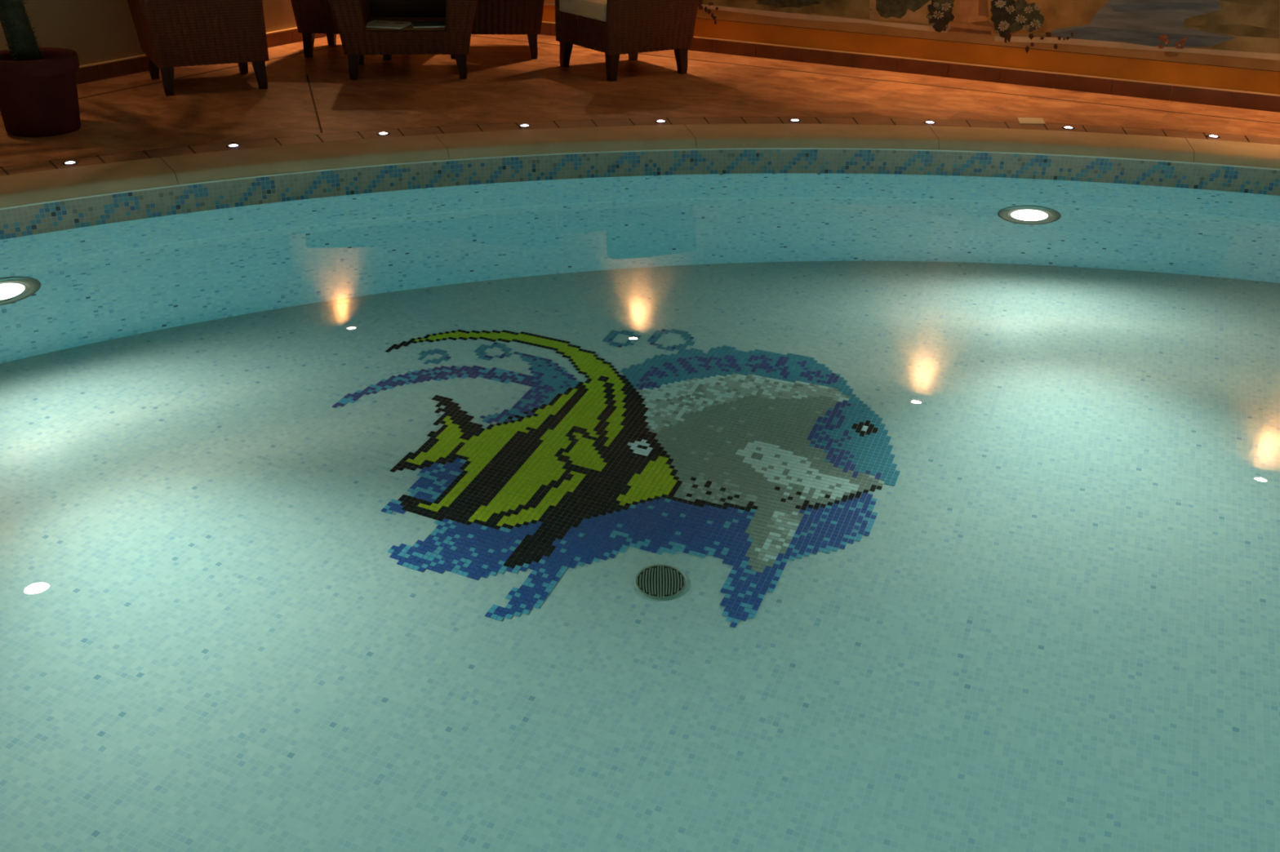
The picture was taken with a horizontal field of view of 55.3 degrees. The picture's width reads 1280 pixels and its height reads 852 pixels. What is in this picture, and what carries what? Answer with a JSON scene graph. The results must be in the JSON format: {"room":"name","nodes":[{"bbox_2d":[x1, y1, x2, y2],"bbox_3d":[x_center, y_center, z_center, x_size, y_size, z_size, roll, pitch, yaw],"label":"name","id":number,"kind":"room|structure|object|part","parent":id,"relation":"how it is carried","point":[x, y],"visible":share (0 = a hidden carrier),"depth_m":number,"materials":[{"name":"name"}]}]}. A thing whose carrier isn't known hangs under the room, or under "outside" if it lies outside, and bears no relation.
{"room":"indoor swimming pool","nodes":[
{"label":"indoor swimming pool","id":0,"kind":"room"},
{"bbox_2d":[0,0,297,66],"bbox_3d":[-5.303,-1.295,3.168,0.120,2.745,15.000,14,29,24],"label":"wall","id":1,"kind":"structure","parent":0,"point":[99,31],"depth_m":7.12,"materials":[{"name":"paint"}]},
{"bbox_2d":[75,27,326,84],"bbox_3d":[-5.169,-0.434,3.745,0.018,0.096,14.588,14,29,24],"label":"baseboard","id":2,"kind":"structure","parent":1,"relation":"attached to","point":[135,64],"depth_m":7.37,"materials":[{"name":"wood"}]},
{"bbox_2d":[0,117,1279,176],"bbox_3d":[1.200,1.311,0.519,13.559,0.004,13.559,1,26,0],"label":"trim","id":3,"kind":"structure","parent":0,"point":[52,165],"depth_m":6.30,"materials":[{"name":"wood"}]},
{"bbox_2d":[62,160,78,165],"bbox_3d":[-2.548,-1.177,5.462,0.068,0.006,0.068,-16,31,-31],"label":"light","id":4,"kind":"object","parent":3,"relation":"in","point":[72,162],"visible":1,"depth_m":5.45,"materials":[{"name":"grey"}]},
{"bbox_2d":[226,144,240,147],"bbox_3d":[-1.931,-1.332,5.800,0.068,0.006,0.068,-12,29,-25],"label":"light","id":5,"kind":"object","parent":3,"relation":"in","point":[228,145],"visible":1,"depth_m":5.79,"materials":[{"name":"grey"}]},
{"bbox_2d":[376,132,390,135],"bbox_3d":[-1.277,-1.455,6.077,0.068,0.006,0.068,-9,28,-20],"label":"light","id":6,"kind":"object","parent":3,"relation":"in","point":[380,133],"visible":1,"depth_m":6.07,"materials":[{"name":"grey"}]},
{"bbox_2d":[518,124,531,127],"bbox_3d":[-0.594,-1.547,6.289,0.068,0.006,0.068,-6,27,-14],"label":"light","id":7,"kind":"object","parent":3,"relation":"in","point":[522,125],"visible":1,"depth_m":6.28,"materials":[{"name":"grey"}]},
{"bbox_2d":[654,120,666,123],"bbox_3d":[0.110,-1.605,6.434,0.068,0.006,0.068,-3,26,-9],"label":"light","id":8,"kind":"object","parent":3,"relation":"in","point":[656,121],"visible":1,"depth_m":6.42,"materials":[{"name":"grey"}]},
{"bbox_2d":[788,119,801,122],"bbox_3d":[0.826,-1.630,6.510,0.068,0.006,0.068,-1,26,-3],"label":"light","id":9,"kind":"object","parent":3,"relation":"in","point":[789,120],"visible":1,"depth_m":6.50,"materials":[{"name":"grey"}]},
{"bbox_2d":[923,120,936,124],"bbox_3d":[1.547,-1.620,6.516,0.068,0.006,0.068,2,26,2],"label":"light","id":10,"kind":"object","parent":3,"relation":"in","point":[927,122],"visible":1,"depth_m":6.50,"materials":[{"name":"grey"}]},
{"bbox_2d":[1062,126,1075,129],"bbox_3d":[2.263,-1.577,6.453,0.068,0.006,0.068,5,26,8],"label":"light","id":11,"kind":"object","parent":3,"relation":"in","point":[1063,127],"visible":1,"depth_m":6.44,"materials":[{"name":"grey"}]},
{"bbox_2d":[1206,134,1220,138],"bbox_3d":[2.967,-1.499,6.321,0.068,0.006,0.068,8,27,13],"label":"light","id":12,"kind":"object","parent":3,"relation":"in","point":[1209,135],"visible":1,"depth_m":6.31,"materials":[{"name":"grey"}]},
{"bbox_2d":[0,124,1279,209],"bbox_3d":[1.200,1.333,0.530,13.221,0.052,13.221,1,26,0],"label":"pool edge","id":13,"kind":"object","parent":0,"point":[43,187],"depth_m":6.02,"materials":[{"name":"stone"}]},
{"bbox_2d":[0,34,1279,167],"bbox_3d":[1.280,1.382,0.374,19.933,0.001,20.594,1,26,0],"label":"floor","id":14,"kind":"structure","parent":0,"point":[503,84],"depth_m":6.97,"materials":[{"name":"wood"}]},
{"bbox_2d":[0,0,80,137],"bbox_3d":[-3.052,-2.173,5.696,0.990,1.574,0.978,1,26,0],"label":"potted plant","id":15,"kind":"object","parent":14,"relation":"on","point":[38,91],"visible":1,"depth_m":5.84,"materials":[{"name":"green plant"}]},
{"bbox_3d":[-2.990,-2.238,5.672,0.227,1.130,0.138,1,26,0],"label":"stem","id":16,"kind":"part","parent":15,"relation":"part of","materials":[{"name":"green plant"}]},
{"bbox_3d":[-2.947,-1.630,5.969,0.426,0.362,0.426,1,26,0],"label":"pot","id":17,"kind":"part","parent":15,"relation":"part of","materials":[{"name":"ceramic"}]},
{"bbox_2d":[127,0,269,96],"bbox_3d":[-2.568,-2.382,6.971,0.704,0.844,0.672,-12,29,-25],"label":"wicker armchair","id":18,"kind":"object","parent":14,"relation":"on","point":[171,33],"visible":1,"depth_m":6.78,"materials":[{"name":"brown wicker"}]},
{"bbox_3d":[-2.700,-2.549,7.181,0.691,0.643,0.085,-12,29,-25],"label":"arm","id":19,"kind":"part","parent":18,"relation":"part of","materials":[{"name":"brown wicker"}]},
{"bbox_3d":[-2.802,-2.384,6.833,0.158,0.640,0.582,-12,29,-25],"label":"backrest","id":20,"kind":"part","parent":18,"relation":"part of","materials":[{"name":"brown wicker"}]},
{"bbox_3d":[-2.876,-2.145,7.237,0.068,0.175,0.068,-12,29,-25],"label":"leg","id":21,"kind":"part","parent":18,"relation":"part of","materials":[{"name":"brown wood"}]},
{"bbox_3d":[-2.634,-1.939,6.825,0.068,0.175,0.068,-12,29,-25],"label":"leg","id":22,"kind":"part","parent":18,"relation":"part of","materials":[{"name":"brown wood"}]},
{"bbox_3d":[-2.428,-2.317,6.715,0.691,0.643,0.085,-12,29,-25],"label":"arm","id":23,"kind":"part","parent":18,"relation":"part of","materials":[{"name":"brown wicker"}]},
{"bbox_3d":[-2.433,-2.240,7.449,0.068,0.175,0.068,-12,29,-25],"label":"leg","id":24,"kind":"part","parent":18,"relation":"part of","materials":[{"name":"brown wood"}]},
{"bbox_3d":[-2.191,-2.035,7.037,0.068,0.175,0.068,-12,29,-25],"label":"leg","id":25,"kind":"part","parent":18,"relation":"part of","materials":[{"name":"brown wood"}]},
{"bbox_2d":[290,0,391,60],"bbox_3d":[-1.940,-2.958,8.037,0.730,0.964,0.622,3,26,4],"label":"wicker armchair","id":26,"kind":"object","parent":14,"relation":"on","point":[312,17],"visible":0.38,"depth_m":7.90,"materials":[{"name":"brown wicker"}]},
{"bbox_3d":[-2.169,-2.512,8.014,0.068,0.175,0.068,3,26,4],"label":"leg","id":27,"kind":"part","parent":26,"relation":"part of","materials":[{"name":"brown wood"}]},
{"bbox_3d":[-1.960,-2.892,7.771,0.716,0.763,0.085,3,26,4],"label":"arm","id":28,"kind":"part","parent":26,"relation":"part of","materials":[{"name":"brown wicker"}]},
{"bbox_3d":[-2.128,-2.717,8.435,0.068,0.175,0.068,3,26,4],"label":"leg","id":29,"kind":"part","parent":26,"relation":"part of","materials":[{"name":"brown wood"}]},
{"bbox_3d":[-1.661,-2.485,7.978,0.068,0.175,0.068,3,26,4],"label":"leg","id":30,"kind":"part","parent":26,"relation":"part of","materials":[{"name":"brown wood"}]},
{"bbox_2d":[328,0,477,79],"bbox_3d":[-1.431,-2.507,7.503,0.940,0.638,0.650,-2,26,-7],"label":"chair","id":31,"kind":"object","parent":14,"relation":"on","point":[351,17],"visible":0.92,"depth_m":7.28,"materials":[{"name":"brown wicker"}]},
{"bbox_3d":[-1.773,-2.600,7.407,0.233,0.323,0.638,-2,26,-7],"label":"panel","id":32,"kind":"part","parent":31,"relation":"part of","materials":[{"name":"brown wicker"}]},
{"bbox_3d":[-1.718,-2.169,7.346,0.068,0.160,0.068,-2,26,-7],"label":"leg","id":33,"kind":"part","parent":31,"relation":"part of","materials":[{"name":"brown wood"}]},
{"bbox_3d":[-1.782,-2.388,7.791,0.068,0.160,0.068,-2,26,-7],"label":"leg","id":34,"kind":"part","parent":31,"relation":"part of","materials":[{"name":"brown wood"}]},
{"bbox_2d":[365,20,411,29],"bbox_3d":[-1.528,-2.425,7.377,0.260,0.009,0.240,6,26,9],"label":"magazine","id":35,"kind":"object","parent":31,"relation":"on","point":[375,24],"visible":0.94,"depth_m":7.35,"materials":[{"name":"beige paper"}]},
{"bbox_2d":[365,17,445,30],"bbox_3d":[-1.431,-2.477,7.513,0.468,0.008,0.532,-2,26,-7],"label":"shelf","id":36,"kind":"object","parent":31,"relation":"attached to","point":[369,19],"depth_m":7.59,"materials":[{"name":"paper"}]},
{"bbox_3d":[-1.463,-2.733,7.684,0.540,0.315,0.050,-2,26,-7],"label":"panel","id":37,"kind":"part","parent":31,"relation":"part of","materials":[{"name":"wicker"}]},
{"bbox_2d":[411,21,444,27],"bbox_3d":[-1.284,-2.433,7.403,0.190,0.008,0.200,-6,27,-13],"label":"magazine","id":38,"kind":"object","parent":31,"relation":"on","point":[428,24],"visible":1,"depth_m":7.37,"materials":[{"name":"beige paper"}]},
{"bbox_3d":[-1.087,-2.196,7.424,0.068,0.160,0.068,-2,26,-7],"label":"leg","id":39,"kind":"part","parent":31,"relation":"part of","materials":[{"name":"brown wood"}]},
{"bbox_3d":[-1.085,-2.630,7.493,0.233,0.323,0.638,-2,26,-7],"label":"panel","id":40,"kind":"part","parent":31,"relation":"part of","materials":[{"name":"brown wicker"}]},
{"bbox_2d":[450,0,544,58],"bbox_3d":[-0.930,-2.985,8.128,0.730,0.964,0.622,-2,26,-5],"label":"wicker armchair","id":41,"kind":"object","parent":14,"relation":"on","point":[505,17],"visible":0.68,"depth_m":7.97,"materials":[{"name":"brown wicker"}]},
{"bbox_3d":[-1.221,-2.519,8.063,0.068,0.175,0.068,-2,26,-5],"label":"leg","id":42,"kind":"part","parent":41,"relation":"part of","materials":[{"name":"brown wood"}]},
{"bbox_3d":[-0.908,-2.917,7.862,0.716,0.763,0.085,-2,26,-5],"label":"arm","id":43,"kind":"part","parent":41,"relation":"part of","materials":[{"name":"brown wicker"}]},
{"bbox_3d":[-0.713,-2.533,8.109,0.068,0.175,0.068,-1,26,-5],"label":"leg","id":44,"kind":"part","parent":41,"relation":"part of","materials":[{"name":"brown wood"}]},
{"bbox_2d":[555,0,698,81],"bbox_3d":[-0.066,-2.666,7.644,0.714,0.844,0.702,-15,31,-30],"label":"wicker armchair","id":45,"kind":"object","parent":14,"relation":"on","point":[613,28],"visible":1,"depth_m":7.45,"materials":[{"name":"brown wicker"}]},
{"bbox_3d":[-0.473,-2.399,7.845,0.068,0.175,0.068,-15,31,-30],"label":"leg","id":46,"kind":"part","parent":45,"relation":"part of","materials":[{"name":"brown wood"}]},
{"bbox_3d":[-0.238,-2.831,7.847,0.701,0.643,0.085,-15,31,-30],"label":"arm","id":47,"kind":"part","parent":45,"relation":"part of","materials":[{"name":"brown wicker"}]},
{"bbox_2d":[559,0,606,22],"bbox_3d":[-0.138,-2.631,7.608,0.542,0.123,0.542,-15,31,-30],"label":"seat cushion","id":48,"kind":"object","parent":45,"relation":"on","point":[583,11],"depth_m":7.45,"materials":[{"name":"beige fabric"}]},
{"bbox_3d":[-0.124,-2.499,7.684,0.571,0.184,0.568,-15,31,-30],"label":"seat","id":49,"kind":"part","parent":45,"relation":"part of","materials":[{"name":"brown wicker"}]},
{"bbox_3d":[-0.169,-2.193,7.435,0.068,0.175,0.068,-15,31,-30],"label":"leg","id":50,"kind":"part","parent":45,"relation":"part of","materials":[{"name":"brown wood"}]},
{"bbox_3d":[-0.048,-2.517,8.101,0.068,0.175,0.068,-15,31,-30],"label":"leg","id":51,"kind":"part","parent":45,"relation":"part of","materials":[{"name":"brown wood"}]},
{"bbox_3d":[0.103,-2.600,7.387,0.701,0.643,0.085,-15,31,-30],"label":"arm","id":52,"kind":"part","parent":45,"relation":"part of","materials":[{"name":"brown wicker"}]},
{"bbox_3d":[0.256,-2.311,7.691,0.068,0.175,0.068,-15,31,-30],"label":"leg","id":53,"kind":"part","parent":45,"relation":"part of","materials":[{"name":"brown wood"}]},
{"bbox_2d":[0,35,1279,133],"bbox_3d":[1.277,-0.160,3.526,18.855,0.001,12.676,1,26,0],"label":"trim","id":54,"kind":"structure","parent":14,"relation":"on","point":[307,77],"depth_m":7.32,"materials":[{"name":"brown wood"}]},
{"bbox_2d":[1017,117,1045,124],"bbox_3d":[2.110,-1.645,6.589,0.164,0.005,0.154,1,26,0],"label":"floor plate","id":55,"kind":"object","parent":14,"relation":"on","point":[1025,121],"visible":1,"depth_m":6.58,"materials":[{"name":"beige"}]},
{"bbox_2d":[896,118,1279,138],"bbox_3d":[4.768,-2.482,5.960,15.000,2.745,0.120,15,29,26],"label":"tiles","id":56,"kind":"structure","parent":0,"point":[896,118],"depth_m":7.40,"materials":[{"name":"tile"}]},
{"bbox_2d":[540,21,1279,112],"bbox_3d":[4.549,-1.579,6.440,14.588,0.096,0.018,15,29,26],"label":"baseboard","id":57,"kind":"structure","parent":56,"relation":"attached to","point":[1069,82],"depth_m":7.60,"materials":[{"name":"wood"}]},
{"bbox_2d":[542,5,1279,106],"bbox_3d":[4.554,-1.730,6.374,14.590,0.425,0.003,15,29,26],"label":"wall","id":58,"kind":"structure","parent":56,"relation":"attached to","point":[1163,72],"depth_m":7.55,"materials":[{"name":"paint"}]},
{"bbox_2d":[543,0,1279,71],"bbox_3d":[4.319,-2.646,6.065,12.950,1.956,0.027,15,29,26],"label":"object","id":59,"kind":"object","parent":56,"relation":"attached to","point":[1245,34],"visible":0.99,"depth_m":7.28,"materials":[{"name":"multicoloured paint"}]},
{"label":"floor","id":60,"kind":"structure","parent":0,"visible":0},
{"bbox_2d":[0,173,1279,851],"bbox_3d":[1.186,2.121,0.915,12.625,1.457,12.625,1,26,0],"label":"pool water","id":61,"kind":"object","parent":60,"relation":"on","point":[713,513],"visible":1,"depth_m":3.06,"materials":[{"name":"teal liquid"}]},
{"bbox_3d":[1.186,2.099,0.904,12.525,1.407,12.525,1,26,0],"label":"wall","id":62,"kind":"structure","parent":0,"visible":0},
{"bbox_2d":[0,149,1279,239],"bbox_3d":[1.198,1.411,0.568,12.525,0.127,12.525,1,26,0],"label":"trim","id":63,"kind":"structure","parent":62,"relation":"attached to","point":[23,221],"depth_m":6.00,"materials":[{"name":"multicoloured tile"}]}
]}

